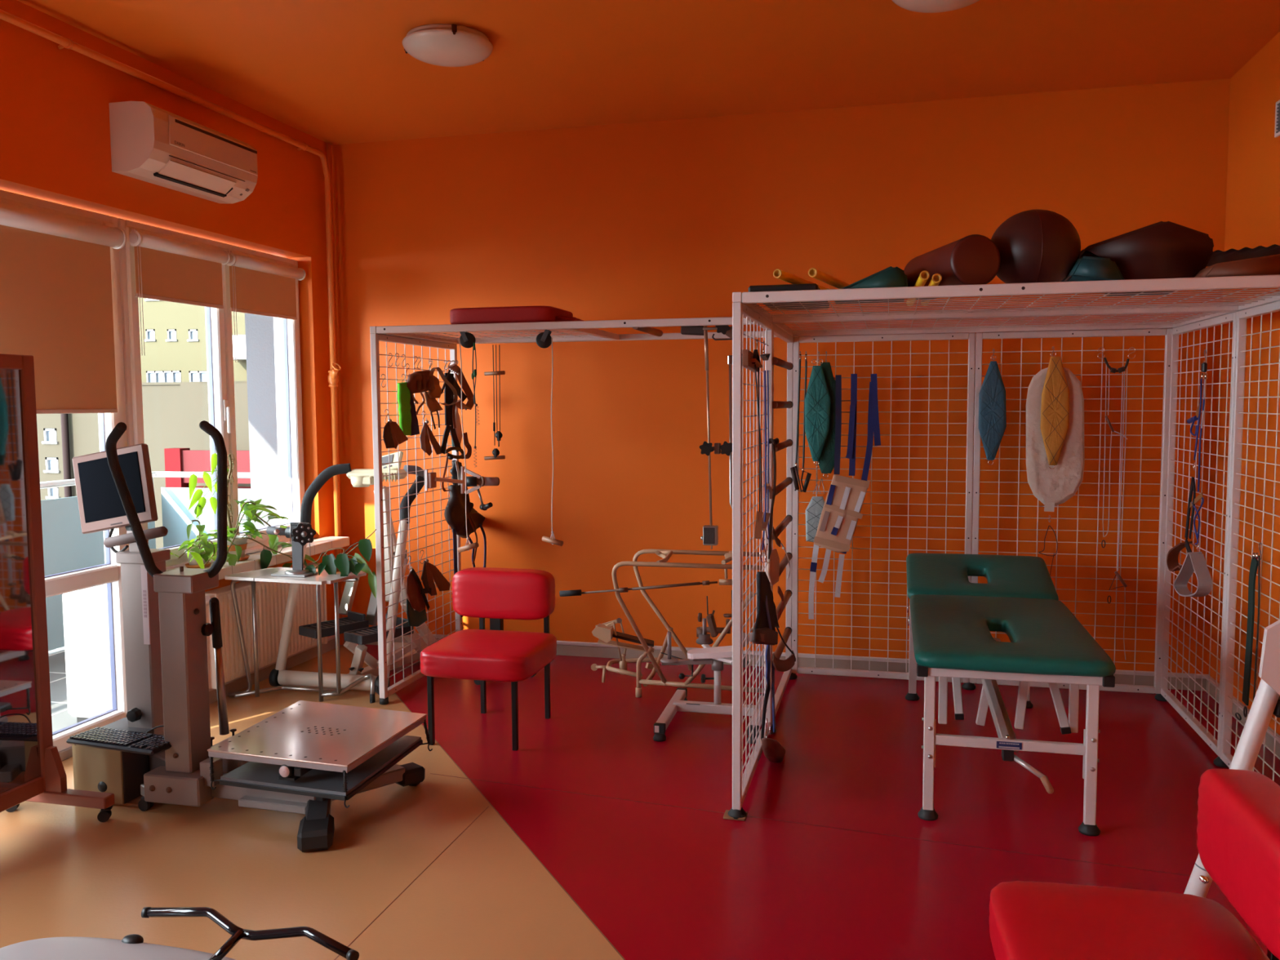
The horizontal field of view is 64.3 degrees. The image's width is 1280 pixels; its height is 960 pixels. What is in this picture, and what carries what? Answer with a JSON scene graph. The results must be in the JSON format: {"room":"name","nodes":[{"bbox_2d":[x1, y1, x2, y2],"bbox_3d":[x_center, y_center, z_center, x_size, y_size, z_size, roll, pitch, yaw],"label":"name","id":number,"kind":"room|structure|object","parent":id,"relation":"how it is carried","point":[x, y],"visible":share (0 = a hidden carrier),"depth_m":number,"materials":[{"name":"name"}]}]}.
{"room":"care facility","nodes":[
{"label":"care facility","id":0,"kind":"room"},
{"bbox_2d":[0,0,345,636],"bbox_3d":[-3.172,-0.174,2.589,0.260,3.400,8.725,1,4,14],"label":"wall","id":1,"kind":"structure","parent":0,"point":[55,144],"depth_m":5.15,"materials":[{"name":"orange paint"}]},
{"bbox_2d":[48,646,77,732],"bbox_3d":[-4.213,1.572,3.534,2.170,0.152,10.600,1,4,14],"label":"trim","id":2,"kind":"structure","parent":1,"relation":"attached to","point":[61,718],"depth_m":6.23,"materials":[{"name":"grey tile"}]},
{"bbox_2d":[62,584,111,722],"bbox_3d":[-2.863,0.940,5.859,0.347,0.750,0.820,1,4,14],"label":"window pane","id":3,"kind":"object","parent":2,"relation":"on","point":[85,610],"visible":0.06,"depth_m":5.46,"materials":[{"name":"clear glass"}]},
{"bbox_2d":[40,471,252,651],"bbox_3d":[-3.880,0.717,5.810,1.290,1.214,4.794,1,4,14],"label":"balcony railing","id":4,"kind":"object","parent":2,"relation":"on","point":[65,548],"visible":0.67,"depth_m":7.42,"materials":[{"name":"white"}]},
{"bbox_2d":[0,202,126,413],"bbox_3d":[-2.623,-0.593,4.458,0.103,1.182,0.981,1,4,14],"label":"roller blind","id":5,"kind":"object","parent":1,"relation":"attached to","point":[56,299],"visible":1,"depth_m":4.56,"materials":[{"name":"beige fabric"}]},
{"bbox_2d":[0,189,128,761],"bbox_3d":[-2.686,0.021,4.513,0.110,2.520,1.115,1,4,14],"label":"window frame","id":6,"kind":"structure","parent":1,"relation":"in","point":[108,573],"depth_m":4.93,"materials":[{"name":"white plastic"}]},
{"bbox_2d":[0,8,343,645],"bbox_3d":[-2.978,-0.189,2.493,0.157,3.182,8.534,1,4,14],"label":"pipe","id":7,"kind":"object","parent":1,"relation":"attached to","point":[64,42],"visible":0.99,"depth_m":6.26,"materials":[{"name":"orange metal"}]},
{"bbox_2d":[108,101,257,204],"bbox_3d":[-2.269,-1.632,5.132,0.248,0.320,0.795,1,4,14],"label":"air conditioner","id":8,"kind":"object","parent":1,"relation":"attached to","point":[151,144],"visible":1,"depth_m":4.93,"materials":[{"name":"beige plastic"}]},
{"bbox_2d":[153,172,226,197],"bbox_3d":[-2.250,-1.479,5.113,0.023,0.018,0.525,1,4,14],"label":"outlet","id":9,"kind":"object","parent":8,"relation":"attached to","point":[174,177],"depth_m":5.10,"materials":[{"name":"black"}]},
{"bbox_2d":[104,316,291,588],"bbox_3d":[-2.473,-0.443,5.810,0.100,1.870,1.556,1,4,14],"label":"trim","id":10,"kind":"structure","parent":1,"relation":"attached to","point":[277,331],"depth_m":6.55,"materials":[{"name":"white paint"}]},
{"bbox_2d":[117,217,304,567],"bbox_3d":[-2.362,-0.459,5.776,0.126,1.755,1.545,1,4,14],"label":"window","id":11,"kind":"structure","parent":1,"relation":"in","point":[219,332],"depth_m":5.73,"materials":[{"name":"white plastic"}]},
{"bbox_2d":[128,228,230,355],"bbox_3d":[-2.403,-0.951,5.363,0.076,0.619,0.711,1,4,14],"label":"roller blind","id":12,"kind":"object","parent":11,"relation":"attached to","point":[166,269],"visible":1,"depth_m":5.30,"materials":[{"name":"beige fabric"}]},
{"bbox_2d":[226,250,306,362],"bbox_3d":[-2.224,-1.004,6.090,0.076,0.624,0.721,1,4,14],"label":"roller blind","id":13,"kind":"object","parent":11,"relation":"attached to","point":[257,286],"visible":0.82,"depth_m":6.02,"materials":[{"name":"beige fabric"}]},
{"bbox_2d":[165,536,349,579],"bbox_3d":[-2.203,0.456,5.861,0.256,0.059,1.630,1,4,14],"label":"windowsill","id":14,"kind":"structure","parent":1,"relation":"attached to","point":[322,544],"depth_m":5.91,"materials":[{"name":"stone"}]},
{"bbox_2d":[169,502,232,568],"bbox_3d":[-2.287,0.338,5.279,0.298,0.441,0.520,1,4,14],"label":"trailing potted plant","id":15,"kind":"object","parent":14,"relation":"on","point":[197,557],"visible":0.91,"depth_m":5.31,"materials":[{"name":"green plant"}]},
{"bbox_2d":[187,453,318,568],"bbox_3d":[-2.205,0.235,5.613,0.390,0.784,0.833,1,5,23],"label":"climbing plant","id":16,"kind":"object","parent":14,"relation":"on","point":[238,547],"visible":0.77,"depth_m":5.61,"materials":[{"name":"green plant"}]},
{"bbox_2d":[204,562,327,688],"bbox_3d":[-2.167,0.860,5.893,0.110,0.595,1.150,1,4,14],"label":"radiator","id":17,"kind":"object","parent":1,"relation":"attached to","point":[271,597],"visible":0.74,"depth_m":5.77,"materials":[{"name":"beige metal"}]},
{"bbox_2d":[204,563,319,595],"bbox_3d":[-2.162,0.571,5.905,0.108,0.014,1.040,1,4,14],"label":"grille","id":18,"kind":"object","parent":17,"relation":"attached to","point":[241,588],"depth_m":5.62,"materials":[{"name":"beige metal"}]},
{"bbox_2d":[208,634,346,704],"bbox_3d":[-2.202,1.125,6.007,0.024,0.091,1.795,1,4,14],"label":"baseboard","id":19,"kind":"structure","parent":1,"relation":"attached to","point":[240,683],"depth_m":6.04,"materials":[{"name":"beige"}]},
{"bbox_2d":[326,142,344,642],"bbox_3d":[-2.001,-0.542,6.690,0.024,3.270,0.024,1,4,14],"label":"pipe","id":20,"kind":"object","parent":1,"relation":"attached to","point":[328,148],"visible":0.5,"depth_m":6.63,"materials":[{"name":"orange metal"}]},
{"bbox_2d":[0,644,1279,959],"bbox_3d":[-0.611,1.503,2.085,5.595,0.101,8.725,1,4,14],"label":"floor","id":21,"kind":"structure","parent":0,"point":[597,837],"depth_m":3.78,"materials":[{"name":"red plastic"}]},
{"bbox_2d":[0,353,114,822],"bbox_3d":[-2.401,0.454,3.526,0.505,1.800,0.915,1,4,14],"label":"mirror","id":22,"kind":"object","parent":21,"relation":"on","point":[32,769],"visible":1,"depth_m":3.88,"materials":[{"name":"brown glass"}]},
{"bbox_2d":[0,368,40,794],"bbox_3d":[-2.448,0.398,3.533,0.014,1.590,0.815,1,4,14],"label":"mirror glass","id":23,"kind":"object","parent":22,"relation":"on","point":[20,583],"depth_m":3.87,"materials":[{"name":"grey"}]},
{"bbox_2d":[71,717,153,807],"bbox_3d":[-2.118,1.170,4.238,0.307,0.262,0.296,1,4,14],"label":"case","id":24,"kind":"object","parent":21,"relation":"on","point":[119,773],"visible":0.46,"depth_m":4.11,"materials":[{"name":"beige wood"}]},
{"bbox_2d":[66,725,171,755],"bbox_3d":[-2.043,1.033,4.058,0.462,0.056,0.228,1,4,14],"label":"keyboard","id":25,"kind":"object","parent":24,"relation":"on","point":[124,740],"visible":0.94,"depth_m":4.02,"materials":[{"name":"black plastic"}]},
{"bbox_2d":[0,906,359,959],"bbox_3d":[-1.135,1.247,2.330,0.969,0.380,0.403,1,4,14],"label":"exercise equipment","id":26,"kind":"object","parent":21,"relation":"on","point":[131,947],"visible":1,"depth_m":2.42,"materials":[{"name":"grey metal"}]},
{"bbox_2d":[103,420,432,852],"bbox_3d":[-1.604,0.537,4.066,1.350,1.544,0.761,1,4,14],"label":"machine","id":27,"kind":"object","parent":21,"relation":"on","point":[304,757],"visible":1,"depth_m":3.97,"materials":[{"name":"grey metal"}]},
{"bbox_2d":[71,443,158,533],"bbox_3d":[-2.210,0.064,4.300,0.388,0.437,0.101,0,4,9],"label":"computer monitor","id":28,"kind":"object","parent":27,"relation":"attached to","point":[100,507],"visible":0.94,"depth_m":4.27,"materials":[{"name":"white plastic"}]},
{"bbox_2d":[220,735,421,795],"bbox_3d":[-1.244,1.098,4.039,0.566,0.035,0.654,1,4,14],"label":"tray","id":29,"kind":"object","parent":27,"relation":"on","point":[251,775],"depth_m":3.82,"materials":[{"name":"grey metal"}]},
{"bbox_2d":[224,567,375,702],"bbox_3d":[-1.868,0.850,5.469,0.835,0.716,0.450,1,4,14],"label":"table","id":30,"kind":"object","parent":21,"relation":"on","point":[261,575],"visible":0.98,"depth_m":5.50,"materials":[{"name":"metal"}]},
{"bbox_2d":[266,521,318,577],"bbox_3d":[-1.823,0.357,5.346,0.285,0.285,0.140,1,4,14],"label":"wrist exerciser","id":31,"kind":"object","parent":30,"relation":"on","point":[300,534],"visible":1,"depth_m":5.31,"materials":[{"name":"silver metal"}]},
{"bbox_2d":[304,528,377,598],"bbox_3d":[-1.563,0.432,5.346,0.443,0.352,0.155,2,5,28],"label":"leaf plant","id":32,"kind":"object","parent":30,"relation":"on","point":[357,563],"visible":0.99,"depth_m":5.31,"materials":[{"name":"green plant"}]},
{"bbox_2d":[268,450,435,703],"bbox_3d":[-1.641,0.506,5.988,0.749,1.344,0.982,1,4,14],"label":"machine","id":33,"kind":"object","parent":21,"relation":"on","point":[356,629],"visible":0.75,"depth_m":5.87,"materials":[{"name":"white metal"}]},
{"bbox_2d":[346,468,407,487],"bbox_3d":[-1.553,-0.011,5.964,0.349,0.098,0.169,1,4,14],"label":"tray","id":34,"kind":"object","parent":33,"relation":"on","point":[360,477],"depth_m":5.92,"materials":[{"name":"beige plastic"}]},
{"bbox_2d":[420,567,556,751],"bbox_3d":[-0.720,0.853,4.948,0.574,0.773,0.626,1,4,14],"label":"chair","id":35,"kind":"object","parent":21,"relation":"on","point":[483,655],"visible":1,"depth_m":4.98,"materials":[{"name":"red leather"}]},
{"bbox_2d":[369,316,777,704],"bbox_3d":[-0.282,0.175,5.636,2.071,2.009,1.033,1,4,14],"label":"cage","id":36,"kind":"object","parent":21,"relation":"on","point":[421,335],"depth_m":5.52,"materials":[{"name":"white metal"}]},
{"bbox_2d":[382,408,408,448],"bbox_3d":[-1.327,-0.275,5.490,0.047,0.215,0.323,0,4,11],"label":"leather cuff","id":37,"kind":"object","parent":36,"relation":"hanging from","point":[393,434],"visible":1,"depth_m":5.44,"materials":[{"name":"brown leather"}]},
{"bbox_2d":[397,373,411,435],"bbox_3d":[-1.298,-0.415,5.614,0.034,0.339,0.124,1,4,14],"label":"sling","id":38,"kind":"object","parent":36,"relation":"hanging from","point":[403,392],"visible":1,"depth_m":5.59,"materials":[{"name":"green fabric"}]},
{"bbox_2d":[406,555,431,626],"bbox_3d":[-1.261,0.630,5.790,0.046,0.422,0.270,1,4,14],"label":"leather cuff","id":39,"kind":"object","parent":36,"relation":"hanging from","point":[415,593],"visible":1,"depth_m":5.76,"materials":[{"name":"brown leather"}]},
{"bbox_2d":[405,360,443,429],"bbox_3d":[-1.220,-0.488,5.838,0.076,0.400,0.453,1,4,14],"label":"halter","id":40,"kind":"object","parent":36,"relation":"hanging from","point":[417,381],"visible":0.95,"depth_m":5.79,"materials":[{"name":"brown leather"}]},
{"bbox_2d":[419,411,442,455],"bbox_3d":[-1.224,-0.272,5.923,0.043,0.260,0.346,0,4,9],"label":"leather cuff","id":41,"kind":"object","parent":36,"relation":"hanging from","point":[426,434],"visible":0.99,"depth_m":5.86,"materials":[{"name":"brown leather"}]},
{"bbox_2d":[419,550,450,595],"bbox_3d":[-1.208,0.539,6.000,0.047,0.294,0.431,1,4,14],"label":"leather cuff","id":42,"kind":"object","parent":36,"relation":"hanging from","point":[430,573],"visible":1,"depth_m":5.95,"materials":[{"name":"brown leather"}]},
{"bbox_2d":[429,367,457,428],"bbox_3d":[-1.148,-0.478,5.971,0.023,0.359,0.345,1,4,14],"label":"loop","id":43,"kind":"object","parent":36,"relation":"hanging from","point":[440,371],"visible":1,"depth_m":6.01,"materials":[{"name":"brown leather"}]},
{"bbox_2d":[440,360,466,453],"bbox_3d":[-1.140,-0.446,6.172,0.047,0.566,0.362,1,4,14],"label":"harness","id":44,"kind":"object","parent":36,"relation":"hanging from","point":[456,435],"visible":0.89,"depth_m":6.12,"materials":[{"name":"black"}]},
{"bbox_2d":[441,431,471,491],"bbox_3d":[-1.108,-0.112,6.217,0.084,0.352,0.436,1,4,14],"label":"leather strap","id":45,"kind":"object","parent":36,"relation":"hanging from","point":[450,456],"visible":0.97,"depth_m":6.17,"materials":[{"name":"black leather"}]},
{"bbox_2d":[448,363,474,410],"bbox_3d":[-1.106,-0.571,6.276,0.061,0.284,0.394,1,4,14],"label":"strap loop","id":46,"kind":"object","parent":36,"relation":"hanging from","point":[455,368],"visible":0.96,"depth_m":6.33,"materials":[{"name":"brown leather"}]},
{"bbox_2d":[444,460,486,574],"bbox_3d":[-1.073,0.245,6.371,0.123,0.754,0.513,1,4,14],"label":"bundle","id":47,"kind":"object","parent":36,"relation":"hanging from","point":[455,510],"visible":0.9,"depth_m":6.22,"materials":[{"name":"leather"}]},
{"bbox_2d":[459,331,475,347],"bbox_3d":[-0.890,-0.739,5.255,0.082,0.115,0.043,1,4,14],"label":"pulley","id":48,"kind":"object","parent":36,"relation":"attached to","point":[467,339],"visible":0.91,"depth_m":5.24,"materials":[{"name":"black plastic"}]},
{"bbox_2d":[457,337,479,552],"bbox_3d":[-0.901,-0.176,5.191,0.075,1.099,0.189,-3,5,-35],"label":"rope","id":49,"kind":"object","parent":48,"relation":"hanging from","point":[473,545],"visible":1,"depth_m":5.21,"materials":[{"name":"beige"}]},
{"bbox_2d":[484,344,505,460],"bbox_3d":[-0.886,-0.471,6.204,0.138,0.701,0.030,1,4,14],"label":"pulley","id":50,"kind":"object","parent":36,"relation":"hanging from","point":[495,452],"visible":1,"depth_m":6.21,"materials":[{"name":"black metal"}]},
{"bbox_2d":[449,306,583,324],"bbox_3d":[-0.637,-0.854,5.380,0.647,0.092,0.420,1,4,14],"label":"mat","id":51,"kind":"object","parent":36,"relation":"on","point":[512,313],"visible":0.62,"depth_m":5.19,"materials":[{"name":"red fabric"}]},
{"bbox_2d":[535,329,551,348],"bbox_3d":[-0.487,-0.725,5.156,0.082,0.115,0.043,1,4,14],"label":"pulley","id":52,"kind":"object","parent":36,"relation":"hanging from","point":[543,340],"visible":0.96,"depth_m":5.14,"materials":[{"name":"black plastic"}]},
{"bbox_2d":[542,337,563,546],"bbox_3d":[-0.451,-0.191,5.188,0.118,1.057,0.027,2,5,28],"label":"rope","id":53,"kind":"object","parent":52,"relation":"hanging from","point":[553,541],"visible":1,"depth_m":5.20,"materials":[{"name":"beige"}]},
{"bbox_2d":[632,324,732,340],"bbox_3d":[0.249,-0.740,5.129,0.496,0.111,0.403,1,4,14],"label":"bar","id":54,"kind":"object","parent":36,"relation":"attached to","point":[726,330],"visible":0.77,"depth_m":5.07,"materials":[{"name":"metal"}]},
{"bbox_2d":[701,325,718,549],"bbox_3d":[0.346,-0.218,5.081,0.084,1.135,0.043,1,4,14],"label":"hanging rod","id":55,"kind":"object","parent":54,"relation":"hanging from","point":[710,532],"visible":0.93,"depth_m":5.09,"materials":[{"name":"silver metal"}]},
{"bbox_2d":[699,355,732,508],"bbox_3d":[0.402,-0.225,5.025,0.220,0.774,0.073,1,4,14],"label":"clamped u-bar","id":56,"kind":"object","parent":36,"relation":"attached to","point":[706,448],"visible":0.75,"depth_m":5.01,"materials":[{"name":"silver metal"}]},
{"bbox_2d":[559,549,764,697],"bbox_3d":[0.161,0.780,5.662,1.130,0.799,0.459,1,4,14],"label":"exercise machine","id":57,"kind":"object","parent":21,"relation":"on","point":[604,632],"visible":0.95,"depth_m":5.56,"materials":[{"name":"beige metal"}]},
{"bbox_2d":[653,617,764,743],"bbox_3d":[0.362,0.979,5.100,0.540,0.485,0.679,1,4,14],"label":"exercise machine","id":58,"kind":"object","parent":21,"relation":"on","point":[715,656],"visible":0.76,"depth_m":5.13,"materials":[{"name":"white metal"}]},
{"bbox_2d":[723,275,1279,821],"bbox_3d":[1.579,0.240,4.635,2.081,2.013,2.126,1,4,14],"label":"cage","id":59,"kind":"object","parent":21,"relation":"on","point":[744,304],"visible":0.9,"depth_m":4.73,"materials":[{"name":"white metal"}]},
{"bbox_2d":[751,338,762,511],"bbox_3d":[0.475,-0.194,4.104,0.033,0.766,0.393,0,4,9],"label":"sling","id":60,"kind":"object","parent":59,"relation":"hanging from","point":[756,355],"visible":0.98,"depth_m":4.09,"materials":[{"name":"fabric"}]},
{"bbox_2d":[751,340,773,563],"bbox_3d":[0.498,-0.105,4.224,0.051,0.980,0.688,1,4,14],"label":"sling","id":61,"kind":"object","parent":59,"relation":"hanging from","point":[761,524],"visible":0.88,"depth_m":4.32,"materials":[{"name":"fabric"}]},
{"bbox_2d":[748,571,795,671],"bbox_3d":[0.552,0.620,4.292,0.083,0.568,1.104,1,4,16],"label":"harness","id":62,"kind":"object","parent":59,"relation":"hanging from","point":[764,632],"visible":1,"depth_m":4.08,"materials":[{"name":"black leather"}]},
{"bbox_2d":[760,644,775,740],"bbox_3d":[0.560,0.933,4.435,0.026,0.469,0.340,1,4,14],"label":"strap","id":63,"kind":"object","parent":62,"relation":"hanging from","point":[767,655],"visible":0.94,"depth_m":4.49,"materials":[{"name":"blue"}]},
{"bbox_2d":[766,437,779,559],"bbox_3d":[0.581,0.084,4.432,0.050,0.534,0.199,0,4,2],"label":"belt","id":64,"kind":"object","parent":59,"relation":"hanging from","point":[775,442],"visible":0.98,"depth_m":4.38,"materials":[{"name":"fabric"}]},
{"bbox_2d":[761,728,785,762],"bbox_3d":[0.614,1.216,4.591,0.063,0.371,0.797,1,4,14],"label":"pouch","id":65,"kind":"object","parent":59,"relation":"hanging from","point":[773,750],"visible":0.88,"depth_m":4.31,"materials":[{"name":"brown leather"}]},
{"bbox_2d":[768,526,790,620],"bbox_3d":[0.671,0.426,4.916,0.025,0.481,1.043,1,4,14],"label":"strap","id":66,"kind":"object","parent":59,"relation":"hanging from","point":[774,566],"visible":0.97,"depth_m":4.72,"materials":[{"name":"beige leather"}]},
{"bbox_2d":[748,283,829,310],"bbox_3d":[0.624,-0.746,4.179,0.260,0.030,0.750,1,4,14],"label":"pad","id":67,"kind":"object","parent":59,"relation":"on","point":[811,286],"visible":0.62,"depth_m":3.83,"materials":[{"name":"leather"}]},
{"bbox_2d":[790,351,802,492],"bbox_3d":[0.891,-0.332,5.794,0.069,0.800,0.038,1,4,14],"label":"tube","id":68,"kind":"object","parent":59,"relation":"hanging from","point":[793,470],"visible":1,"depth_m":5.79,"materials":[{"name":"black plastic"}]},
{"bbox_2d":[805,461,824,542],"bbox_3d":[1.004,0.123,5.790,0.124,0.470,0.032,1,4,14],"label":"sling","id":69,"kind":"object","parent":59,"relation":"hanging from","point":[814,509],"visible":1,"depth_m":5.79,"materials":[{"name":"white fabric"}]},
{"bbox_2d":[804,351,831,461],"bbox_3d":[1.004,-0.417,5.746,0.145,0.621,0.065,1,4,14],"label":"sling","id":70,"kind":"object","parent":59,"relation":"hanging from","point":[817,399],"visible":1,"depth_m":5.72,"materials":[{"name":"teal fabric"}]},
{"bbox_2d":[817,351,835,478],"bbox_3d":[1.067,-0.368,5.752,0.129,0.718,0.032,1,4,14],"label":"sling","id":71,"kind":"object","parent":59,"relation":"hanging from","point":[826,462],"visible":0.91,"depth_m":5.74,"materials":[{"name":"teal fabric"}]},
{"bbox_2d":[808,267,849,288],"bbox_3d":[0.793,-0.791,4.101,0.035,0.040,0.815,1,5,23],"label":"stick","id":72,"kind":"object","parent":59,"relation":"on","point":[814,273],"visible":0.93,"depth_m":3.88,"materials":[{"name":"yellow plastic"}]},
{"bbox_2d":[808,373,880,619],"bbox_3d":[1.149,0.104,5.725,0.393,1.394,0.030,1,4,14],"label":"strap corset","id":73,"kind":"object","parent":59,"relation":"hanging from","point":[841,511],"visible":1,"depth_m":5.71,"materials":[{"name":"blue fabric"}]},
{"bbox_2d":[835,266,907,303],"bbox_3d":[0.916,-0.773,4.053,0.288,0.099,0.400,1,4,14],"label":"cushion","id":74,"kind":"object","parent":59,"relation":"on","point":[890,277],"visible":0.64,"depth_m":3.85,"materials":[{"name":"green leather"}]},
{"bbox_2d":[903,234,1000,301],"bbox_3d":[1.181,-0.805,3.903,0.186,0.186,0.528,-1,4,-5],"label":"cushion","id":75,"kind":"object","parent":59,"relation":"on","point":[974,259],"visible":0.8,"depth_m":3.65,"materials":[{"name":"brown leather"}]},
{"bbox_2d":[978,348,1006,465],"bbox_3d":[1.916,-0.397,5.534,0.144,0.631,0.043,1,4,14],"label":"sling","id":76,"kind":"object","parent":59,"relation":"hanging from","point":[992,394],"visible":1,"depth_m":5.52,"materials":[{"name":"blue fabric"}]},
{"bbox_2d":[991,208,1080,283],"bbox_3d":[1.458,-0.850,3.768,0.321,0.292,0.294,1,4,14],"label":"bag","id":77,"kind":"object","parent":59,"relation":"on","point":[1033,246],"visible":0.77,"depth_m":3.66,"materials":[{"name":"brown leather"}]},
{"bbox_2d":[1040,346,1069,469],"bbox_3d":[2.218,-0.387,5.449,0.142,0.656,0.065,1,4,14],"label":"sling","id":78,"kind":"object","parent":59,"relation":"hanging from","point":[1055,403],"visible":1,"depth_m":5.42,"materials":[{"name":"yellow fabric"}]},
{"bbox_2d":[1026,367,1084,511],"bbox_3d":[2.230,-0.222,5.472,0.302,0.788,0.019,1,4,14],"label":"sling","id":79,"kind":"object","parent":59,"relation":"hanging from","point":[1053,487],"visible":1,"depth_m":5.47,"materials":[{"name":"beige fabric"}]},
{"bbox_2d":[1061,256,1124,293],"bbox_3d":[1.684,-0.766,3.818,0.189,0.105,0.350,1,4,14],"label":"cushion","id":80,"kind":"object","parent":59,"relation":"on","point":[1086,268],"visible":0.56,"depth_m":3.65,"materials":[{"name":"teal leather"}]},
{"bbox_2d":[1097,346,1135,659],"bbox_3d":[2.518,0.130,5.427,0.185,1.670,0.038,1,4,14],"label":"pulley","id":81,"kind":"object","parent":59,"relation":"hanging from","point":[1122,369],"visible":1,"depth_m":5.40,"materials":[{"name":"brown"}]},
{"bbox_2d":[1079,221,1213,296],"bbox_3d":[1.864,-0.826,3.836,0.433,0.225,0.400,1,4,14],"label":"cushion","id":82,"kind":"object","parent":59,"relation":"on","point":[1168,249],"visible":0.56,"depth_m":3.63,"materials":[{"name":"brown leather"}]},
{"bbox_2d":[1166,349,1212,596],"bbox_3d":[2.636,-0.028,4.873,0.060,1.176,0.577,1,4,14],"label":"straps","id":83,"kind":"object","parent":59,"relation":"hanging from","point":[1195,562],"visible":1,"depth_m":4.79,"materials":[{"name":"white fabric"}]},
{"bbox_2d":[1194,253,1279,277],"bbox_3d":[2.072,-0.729,3.513,0.278,0.075,0.180,1,4,14],"label":"pad","id":84,"kind":"object","parent":59,"relation":"on","point":[1268,264],"visible":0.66,"depth_m":3.43,"materials":[{"name":"brown leather"}]},
{"bbox_2d":[1206,244,1279,266],"bbox_3d":[2.220,-0.821,3.733,0.348,0.027,0.500,1,4,14],"label":"blanket","id":85,"kind":"object","parent":84,"relation":"on","point":[1231,255],"visible":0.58,"depth_m":3.67,"materials":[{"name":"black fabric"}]},
{"bbox_2d":[1235,542,1262,723],"bbox_3d":[2.439,0.615,4.070,0.029,0.748,0.222,1,4,14],"label":"strap","id":86,"kind":"object","parent":59,"relation":"hanging from","point":[1255,564],"visible":0.86,"depth_m":4.03,"materials":[{"name":"black fabric"}]},
{"bbox_2d":[905,552,1115,835],"bbox_3d":[1.595,0.857,4.655,0.719,0.779,1.840,1,4,14],"label":"couch","id":87,"kind":"object","parent":21,"relation":"on","point":[951,619],"visible":1,"depth_m":4.15,"materials":[{"name":"green leather"}]},
{"bbox_2d":[988,768,1279,959],"bbox_3d":[1.085,1.050,2.151,0.626,0.773,0.574,0,4,11],"label":"chair","id":88,"kind":"object","parent":21,"relation":"on","point":[1238,826],"visible":1,"depth_m":2.17,"materials":[{"name":"red leather"}]},
{"bbox_2d":[1183,619,1279,897],"bbox_3d":[1.744,0.827,2.739,0.600,1.113,0.095,1,4,14],"label":"machine","id":89,"kind":"object","parent":21,"relation":"on","point":[1266,702],"visible":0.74,"depth_m":2.74,"materials":[{"name":"metal"}]},
{"bbox_2d":[17,0,1279,145],"bbox_3d":[-0.559,-1.912,1.813,5.745,0.150,9.025,1,4,14],"label":"ceiling","id":90,"kind":"structure","parent":0,"point":[334,72],"depth_m":4.94,"materials":[{"name":"orange paint"}]},
{"bbox_2d":[402,23,493,66],"bbox_3d":[-0.896,-2.001,4.737,0.423,0.102,0.416,1,4,14],"label":"ceiling lamp","id":91,"kind":"object","parent":90,"relation":"attached to","point":[447,45],"visible":1,"depth_m":4.62,"materials":[{"name":"beige glass"}]},
{"bbox_2d":[892,0,979,13],"bbox_3d":[1.210,-1.966,4.096,0.423,0.102,0.416,1,4,14],"label":"ceiling lamp","id":92,"kind":"object","parent":90,"relation":"attached to","point":[918,6],"visible":1,"depth_m":4.13,"materials":[{"name":"beige glass"}]},
{"bbox_2d":[331,78,1230,674],"bbox_3d":[0.512,-0.469,6.241,5.745,3.400,0.150,1,4,14],"label":"wall","id":93,"kind":"structure","parent":0,"point":[667,219],"depth_m":6.11,"materials":[{"name":"orange paint"}]},
{"bbox_2d":[366,633,1208,690],"bbox_3d":[0.573,1.089,6.255,5.295,0.091,0.024,1,4,14],"label":"baseboard","id":94,"kind":"structure","parent":93,"relation":"attached to","point":[563,647],"depth_m":6.12,"materials":[{"name":"beige"}]},
{"bbox_2d":[1209,31,1279,735],"bbox_3d":[2.169,-0.108,1.277,0.150,3.400,8.725,1,4,14],"label":"wall","id":95,"kind":"structure","parent":0,"point":[1252,214],"depth_m":5.00,"materials":[{"name":"orange paint"}]},
{"bbox_2d":[1205,675,1279,757],"bbox_3d":[2.091,1.441,1.404,0.024,0.091,8.705,1,4,14],"label":"baseboard","id":96,"kind":"structure","parent":95,"relation":"attached to","point":[1269,739],"depth_m":5.05,"materials":[{"name":"beige"}]},
{"label":"outside","id":97,"kind":"structure","parent":0,"visible":0},
{"bbox_3d":[-15.781,8.331,20.016,80.000,0.200,90.000,1,4,14],"label":"trim","id":98,"kind":"structure","parent":97,"visible":0},
{"bbox_2d":[36,381,250,548],"bbox_3d":[-11.709,3.045,21.657,19.000,10.050,4.900,1,4,14],"label":"building","id":99,"kind":"structure","parent":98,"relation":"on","point":[173,412],"depth_m":18.65,"materials":[{"name":"grey"}]},
{"bbox_2d":[164,448,250,488],"bbox_3d":[-6.438,-0.022,17.103,2.938,1.040,0.950,1,4,14],"label":"balcony","id":100,"kind":"object","parent":99,"relation":"attached to","point":[176,460],"visible":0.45,"depth_m":16.89,"materials":[{"name":"red"}]},
{"bbox_2d":[137,297,247,382],"bbox_3d":[-6.718,-2.376,27.034,34.000,20.000,8.505,1,4,14],"label":"apartment building","id":101,"kind":"structure","parent":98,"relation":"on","point":[175,333],"depth_m":24.14,"materials":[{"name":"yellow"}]},
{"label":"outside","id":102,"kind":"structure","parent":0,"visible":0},
{"bbox_2d":[244,313,279,528],"bbox_3d":[-2.427,-0.948,7.534,0.670,6.400,0.630,1,4,14],"label":"building","id":103,"kind":"structure","parent":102,"point":[259,329],"depth_m":7.32,"materials":[{"name":"grey"}]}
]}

